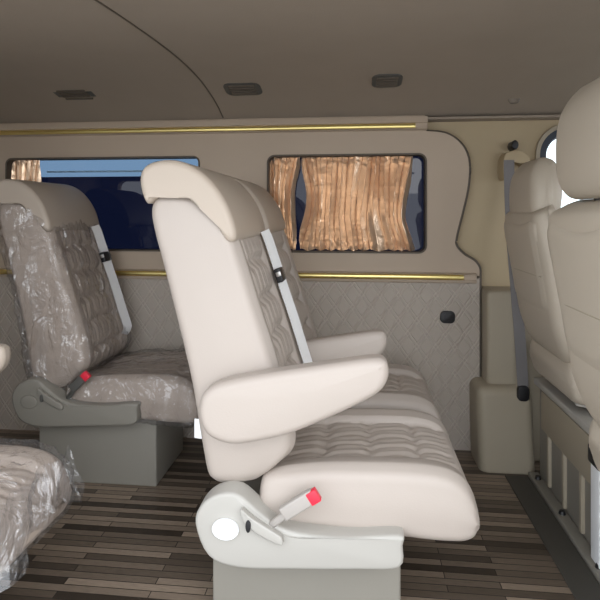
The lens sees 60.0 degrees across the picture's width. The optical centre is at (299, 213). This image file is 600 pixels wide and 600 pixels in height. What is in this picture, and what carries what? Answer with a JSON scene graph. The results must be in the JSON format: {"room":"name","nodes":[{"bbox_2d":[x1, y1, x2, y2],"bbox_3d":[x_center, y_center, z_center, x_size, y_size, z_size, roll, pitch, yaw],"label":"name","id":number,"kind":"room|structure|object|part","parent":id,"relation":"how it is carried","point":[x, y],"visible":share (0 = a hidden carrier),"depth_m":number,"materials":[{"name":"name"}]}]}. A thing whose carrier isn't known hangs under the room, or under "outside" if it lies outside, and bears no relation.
{"room":"vehicle interior","nodes":[
{"label":"vehicle interior","id":0,"kind":"room"},
{"bbox_2d":[0,429,598,599],"bbox_3d":[0.080,1.175,1.721,4.400,0.050,2.000,0,0,6],"label":"floor","id":1,"kind":"structure","parent":0,"point":[109,541],"depth_m":1.77,"materials":[{"name":"brown wood"}]},
{"bbox_2d":[0,344,71,573],"bbox_3d":[-1.119,0.500,1.348,0.986,1.300,0.634,0,0,6],"label":"seat","id":2,"kind":"object","parent":1,"relation":"on","point":[35,487],"visible":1,"depth_m":1.39,"materials":[{"name":"leather"}]},
{"bbox_3d":[-1.140,0.518,1.626,0.488,0.233,0.062,0,0,6],"label":"armrest","id":3,"kind":"part","parent":2,"relation":"part of","materials":[{"name":"beige leather"}]},
{"bbox_2d":[0,445,71,573],"bbox_3d":[-0.980,0.768,1.327,0.587,0.195,0.477,0,0,6],"label":"seat cushion","id":4,"kind":"object","parent":2,"relation":"on","point":[35,487],"depth_m":1.38,"materials":[{"name":"leather"}]},
{"bbox_2d":[0,179,198,485],"bbox_3d":[-0.820,0.500,2.366,0.982,1.300,0.544,0,0,6],"label":"seat","id":5,"kind":"object","parent":1,"relation":"on","point":[120,419],"visible":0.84,"depth_m":2.20,"materials":[{"name":"leather"}]},
{"bbox_3d":[-1.021,0.755,2.130,0.111,0.085,0.019,0,0,6],"label":"recline lever","id":6,"kind":"part","parent":5,"relation":"part of","materials":[{"name":"grey plastic"}]},
{"bbox_3d":[-1.075,0.344,2.408,0.408,0.814,0.445,0,0,6],"label":"backrest","id":7,"kind":"part","parent":5,"relation":"part of","materials":[{"name":"leather"}]},
{"bbox_3d":[-0.847,0.995,2.389,0.525,0.310,0.349,0,0,6],"label":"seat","id":8,"kind":"part","parent":5,"relation":"part of","materials":[{"name":"grey plastic"}]},
{"bbox_2d":[67,351,198,422],"bbox_3d":[-0.680,0.768,2.366,0.587,0.195,0.444,0,0,6],"label":"seat cushion","id":9,"kind":"object","parent":5,"relation":"on","point":[161,383],"depth_m":2.16,"materials":[{"name":"leather"}]},
{"bbox_2d":[141,160,479,599],"bbox_3d":[0.036,0.500,1.615,0.917,1.300,0.631,0,0,6],"label":"seat","id":10,"kind":"object","parent":1,"relation":"on","point":[318,497],"visible":1,"depth_m":1.41,"materials":[{"name":"beige leather"}]},
{"bbox_3d":[-0.194,0.344,1.647,0.408,0.814,0.479,0,0,6],"label":"backrest","id":11,"kind":"part","parent":10,"relation":"part of","materials":[{"name":"beige leather"}]},
{"bbox_3d":[-0.098,0.805,1.344,0.111,0.085,0.020,0,0,6],"label":"recline lever","id":12,"kind":"part","parent":10,"relation":"part of","materials":[{"name":"grey plastic"}]},
{"bbox_3d":[-0.018,0.477,1.348,0.488,0.233,0.088,0,0,6],"label":"armrest","id":13,"kind":"part","parent":10,"relation":"part of","materials":[{"name":"beige leather"}]},
{"bbox_3d":[0.033,0.995,1.628,0.525,0.310,0.375,0,0,6],"label":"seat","id":14,"kind":"part","parent":10,"relation":"part of","materials":[{"name":"grey plastic"}]},
{"bbox_3d":[0.069,0.533,1.890,0.488,0.233,0.077,0,0,6],"label":"armrest","id":15,"kind":"part","parent":10,"relation":"part of","materials":[{"name":"beige leather"}]},
{"bbox_2d":[260,408,479,540],"bbox_3d":[0.201,0.768,1.605,0.587,0.195,0.477,0,0,6],"label":"seat cushion","id":16,"kind":"object","parent":10,"relation":"on","point":[371,469],"depth_m":1.39,"materials":[{"name":"beige leather"}]},
{"bbox_2d":[229,176,441,422],"bbox_3d":[0.093,0.500,2.163,0.917,1.300,0.487,0,0,6],"label":"seat","id":17,"kind":"object","parent":1,"relation":"on","point":[405,387],"visible":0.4,"depth_m":2.13,"materials":[{"name":"beige leather"}]},
{"bbox_3d":[-0.137,0.344,2.189,0.408,0.814,0.479,0,0,6],"label":"backrest","id":18,"kind":"part","parent":17,"relation":"part of","materials":[{"name":"beige leather"}]},
{"bbox_2d":[349,364,441,422],"bbox_3d":[0.257,0.768,2.147,0.587,0.195,0.477,0,0,6],"label":"seat cushion","id":19,"kind":"object","parent":17,"relation":"on","point":[405,387],"depth_m":1.95,"materials":[{"name":"beige leather"}]},
{"bbox_2d":[505,475,599,599],"bbox_3d":[0.868,1.147,1.523,0.098,0.006,1.510,0,0,6],"label":"trim","id":20,"kind":"structure","parent":1,"relation":"on","point":[580,580],"depth_m":1.81,"materials":[{"name":"grey plastic"}]},
{"bbox_2d":[528,377,599,583],"bbox_3d":[1.511,0.930,1.435,1.195,0.440,1.570,0,0,6],"label":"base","id":21,"kind":"object","parent":1,"relation":"on","point":[568,480],"visible":0.87,"depth_m":1.92,"materials":[{"name":"grey plastic"}]},
{"bbox_2d":[504,157,585,407],"bbox_3d":[1.161,0.248,2.010,0.632,0.924,0.465,0,0,6],"label":"seat","id":22,"kind":"object","parent":21,"relation":"on","point":[535,192],"visible":0.69,"depth_m":1.92,"materials":[{"name":"leather"}]},
{"bbox_3d":[0.884,0.189,2.040,0.076,0.368,0.383,0,0,6],"label":"panel","id":23,"kind":"part","parent":22,"relation":"part of","materials":[{"name":"leather"}]},
{"bbox_3d":[0.966,0.248,2.030,0.225,0.569,0.464,0,0,6],"label":"backrest","id":24,"kind":"part","parent":22,"relation":"part of","materials":[{"name":"leather"}]},
{"bbox_2d":[530,339,584,404],"bbox_3d":[1.212,0.583,2.004,0.511,0.197,0.465,0,0,6],"label":"seat cushion","id":25,"kind":"object","parent":22,"relation":"on","point":[553,363],"depth_m":1.94,"materials":[{"name":"leather"}]},
{"bbox_3d":[1.155,0.724,1.543,0.425,0.028,1.410,0,0,6],"label":"plate","id":26,"kind":"part","parent":21,"relation":"part of","materials":[{"name":"grey plastic"}]},
{"bbox_3d":[0.957,0.830,1.508,0.016,0.160,1.400,0,0,6],"label":"access panel","id":27,"kind":"part","parent":21,"relation":"part of","materials":[{"name":"plastic"}]},
{"bbox_2d":[547,77,599,470],"bbox_3d":[0.928,0.198,1.134,0.632,1.024,0.465,0,0,6],"label":"seat","id":28,"kind":"object","parent":21,"relation":"on","point":[573,232],"visible":1,"depth_m":1.20,"materials":[{"name":"leather"}]},
{"bbox_3d":[0.651,0.189,1.165,0.076,0.368,0.383,0,0,6],"label":"panel","id":29,"kind":"part","parent":28,"relation":"part of","materials":[{"name":"leather"}]},
{"bbox_3d":[0.733,0.248,1.155,0.225,0.569,0.464,0,0,6],"label":"backrest","id":30,"kind":"part","parent":28,"relation":"part of","materials":[{"name":"leather"}]},
{"bbox_2d":[589,419,599,470],"bbox_3d":[0.979,0.583,1.129,0.511,0.197,0.465,0,0,6],"label":"seat cushion","id":31,"kind":"object","parent":28,"relation":"on","point":[594,430],"depth_m":1.32,"materials":[{"name":"leather"}]},
{"bbox_3d":[0.966,0.954,1.676,0.030,0.348,0.065,0,0,6],"label":"support post","id":32,"kind":"part","parent":21,"relation":"part of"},
{"bbox_2d":[0,0,599,122],"bbox_3d":[0.079,-0.569,1.711,4.400,0.205,1.980,0,0,6],"label":"ceiling","id":33,"kind":"structure","parent":0,"point":[307,58],"depth_m":2.02,"materials":[{"name":"fabric"}]},
{"bbox_2d":[53,90,95,99],"bbox_3d":[-1.070,-0.573,2.472,0.190,0.041,0.130,0,0,6],"label":"ceiling vent","id":34,"kind":"object","parent":33,"relation":"in","point":[67,94],"visible":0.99,"depth_m":2.46,"materials":[{"name":"black plastic"}]},
{"bbox_3d":[-1.070,-0.573,2.472,0.190,0.040,0.130,0,0,6],"label":"frame","id":35,"kind":"part","parent":34,"relation":"part of","materials":[{"name":"grey plastic"}]},
{"bbox_2d":[94,0,223,117],"bbox_3d":[-0.497,-0.556,2.005,0.023,0.136,1.290,0,0,10],"label":"trim","id":36,"kind":"structure","parent":33,"relation":"attached to","point":[97,1],"depth_m":1.87,"materials":[{"name":"grey plastic"}]},
{"bbox_2d":[223,83,261,95],"bbox_3d":[-0.260,-0.573,2.375,0.170,0.038,0.120,0,0,6],"label":"ceiling vent","id":37,"kind":"object","parent":33,"relation":"in","point":[234,89],"visible":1,"depth_m":2.36,"materials":[{"name":"black plastic"}]},
{"bbox_2d":[372,74,402,87],"bbox_3d":[0.378,-0.579,2.258,0.130,0.035,0.120,0,0,6],"label":"ceiling vent","id":38,"kind":"object","parent":33,"relation":"in","point":[380,80],"visible":1,"depth_m":2.24,"materials":[{"name":"black plastic"}]},
{"bbox_2d":[427,120,558,286],"bbox_3d":[0.181,0.290,2.681,4.400,1.720,0.050,0,0,6],"label":"wall","id":39,"kind":"structure","parent":0,"point":[481,236],"depth_m":2.58,"materials":[{"name":"plastic"}]},
{"bbox_2d":[5,156,199,251],"bbox_3d":[-1.039,-0.052,2.758,1.064,0.492,0.080,0,0,6],"label":"window","id":40,"kind":"structure","parent":39,"relation":"in","point":[112,185],"depth_m":2.79,"materials":[{"name":"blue glass"}]},
{"bbox_2d":[11,160,40,181],"bbox_3d":[-1.477,-0.051,2.809,0.165,0.482,0.025,0,0,6],"label":"window curtain","id":41,"kind":"object","parent":40,"relation":"hanging from","point":[29,170],"visible":0.26,"depth_m":2.81,"materials":[{"name":"beige fabric"}]},
{"bbox_3d":[-0.940,-0.228,2.777,0.871,0.008,0.011,0,0,6],"label":"rail","id":42,"kind":"part","parent":40,"relation":"part of","materials":[{"name":"grey metal"}]},
{"bbox_3d":[-1.035,-0.004,2.796,1.064,0.395,0.004,0,0,6],"label":"pane","id":43,"kind":"part","parent":40,"relation":"part of","materials":[{"name":"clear glass"}]},
{"bbox_2d":[0,116,427,136],"bbox_3d":[-0.666,-0.445,2.672,2.589,0.070,0.024,0,0,6],"label":"trim","id":44,"kind":"structure","parent":39,"relation":"attached to","point":[403,123],"depth_m":2.64,"materials":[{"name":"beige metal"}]},
{"bbox_2d":[0,267,476,283],"bbox_3d":[-0.550,0.312,2.660,2.822,0.052,0.024,0,0,6],"label":"trim","id":45,"kind":"structure","parent":39,"relation":"attached to","point":[326,276],"depth_m":2.56,"materials":[{"name":"gold metal"}]},
{"bbox_2d":[0,277,478,450],"bbox_3d":[-0.569,0.731,2.704,2.902,0.838,0.060,0,0,6],"label":"trim","id":46,"kind":"structure","parent":39,"relation":"attached to","point":[446,355],"depth_m":2.57,"materials":[{"name":"beige fabric"}]},
{"bbox_2d":[0,115,479,275],"bbox_3d":[-0.569,-0.119,2.709,2.903,0.862,0.070,0,0,6],"label":"trim","id":47,"kind":"structure","parent":39,"relation":"attached to","point":[243,156],"depth_m":2.61,"materials":[{"name":"beige plastic"}]},
{"bbox_2d":[267,153,426,253],"bbox_3d":[0.231,-0.052,2.624,0.794,0.493,0.080,0,0,6],"label":"window","id":48,"kind":"structure","parent":39,"relation":"in","point":[416,208],"depth_m":2.62,"materials":[{"name":"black glass"}]},
{"bbox_2d":[270,157,300,249],"bbox_3d":[-0.082,-0.050,2.661,0.169,0.477,0.049,0,0,6],"label":"window curtain","id":49,"kind":"object","parent":48,"relation":"hanging from","point":[284,172],"visible":0.71,"depth_m":2.66,"materials":[{"name":"beige fabric"}]},
{"bbox_2d":[299,156,414,251],"bbox_3d":[0.285,-0.050,2.622,0.584,0.477,0.050,0,0,6],"label":"window curtain","id":50,"kind":"object","parent":48,"relation":"hanging from","point":[354,203],"visible":1,"depth_m":2.62,"materials":[{"name":"beige fabric"}]},
{"bbox_2d":[440,311,454,322],"bbox_3d":[0.720,0.503,2.535,0.072,0.060,0.017,0,0,6],"label":"wall socket","id":51,"kind":"object","parent":39,"relation":"attached to","point":[445,316],"visible":1,"depth_m":2.53,"materials":[{"name":"black plastic"}]},
{"bbox_2d":[426,130,481,376],"bbox_3d":[0.754,0.357,2.550,0.266,1.547,0.020,0,0,6],"label":"trim","id":52,"kind":"structure","parent":39,"relation":"attached to","point":[455,137],"depth_m":2.53,"materials":[{"name":"beige plastic"}]},
{"bbox_2d":[428,114,560,121],"bbox_3d":[1.494,-0.466,2.487,1.747,0.013,0.100,0,0,6],"label":"trim","id":53,"kind":"structure","parent":39,"relation":"attached to","point":[557,116],"depth_m":2.51,"materials":[{"name":"plastic"}]},
{"bbox_2d":[469,376,534,474],"bbox_3d":[0.937,0.985,2.432,0.245,0.390,0.263,0,0,6],"label":"trim","id":54,"kind":"structure","parent":39,"relation":"attached to","point":[501,426],"depth_m":2.33,"materials":[{"name":"plastic"}]},
{"bbox_2d":[482,286,544,461],"bbox_3d":[1.372,0.754,2.460,0.986,0.792,0.180,0,0,6],"label":"trim","id":55,"kind":"structure","parent":39,"relation":"attached to","point":[498,344],"depth_m":2.42,"materials":[{"name":"plastic"}]},
{"bbox_2d":[498,140,529,400],"bbox_3d":[1.023,0.243,2.448,0.137,1.194,0.247,0,0,6],"label":"belt","id":56,"kind":"object","parent":39,"relation":"hanging from","point":[506,162],"visible":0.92,"depth_m":2.36,"materials":[{"name":"grey fabric"}]},
{"bbox_2d":[535,125,557,158],"bbox_3d":[1.595,-0.125,2.502,0.886,0.626,0.020,0,0,6],"label":"trim","id":57,"kind":"structure","parent":39,"relation":"attached to","point":[543,137],"depth_m":2.54,"materials":[{"name":"plastic"}]},
{"bbox_2d":[540,130,556,157],"bbox_3d":[1.598,-0.125,2.534,0.850,0.590,0.066,0,0,6],"label":"window","id":58,"kind":"structure","parent":39,"relation":"in","point":[550,138],"depth_m":2.54,"materials":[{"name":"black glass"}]},
{"bbox_2d":[508,98,519,103],"bbox_3d":[0.571,-0.301,1.388,0.032,0.010,0.032,0,0,6],"label":"clip","id":59,"kind":"object","parent":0,"point":[513,100],"visible":1,"depth_m":1.38,"materials":[{"name":"beige plastic"}]}
]}

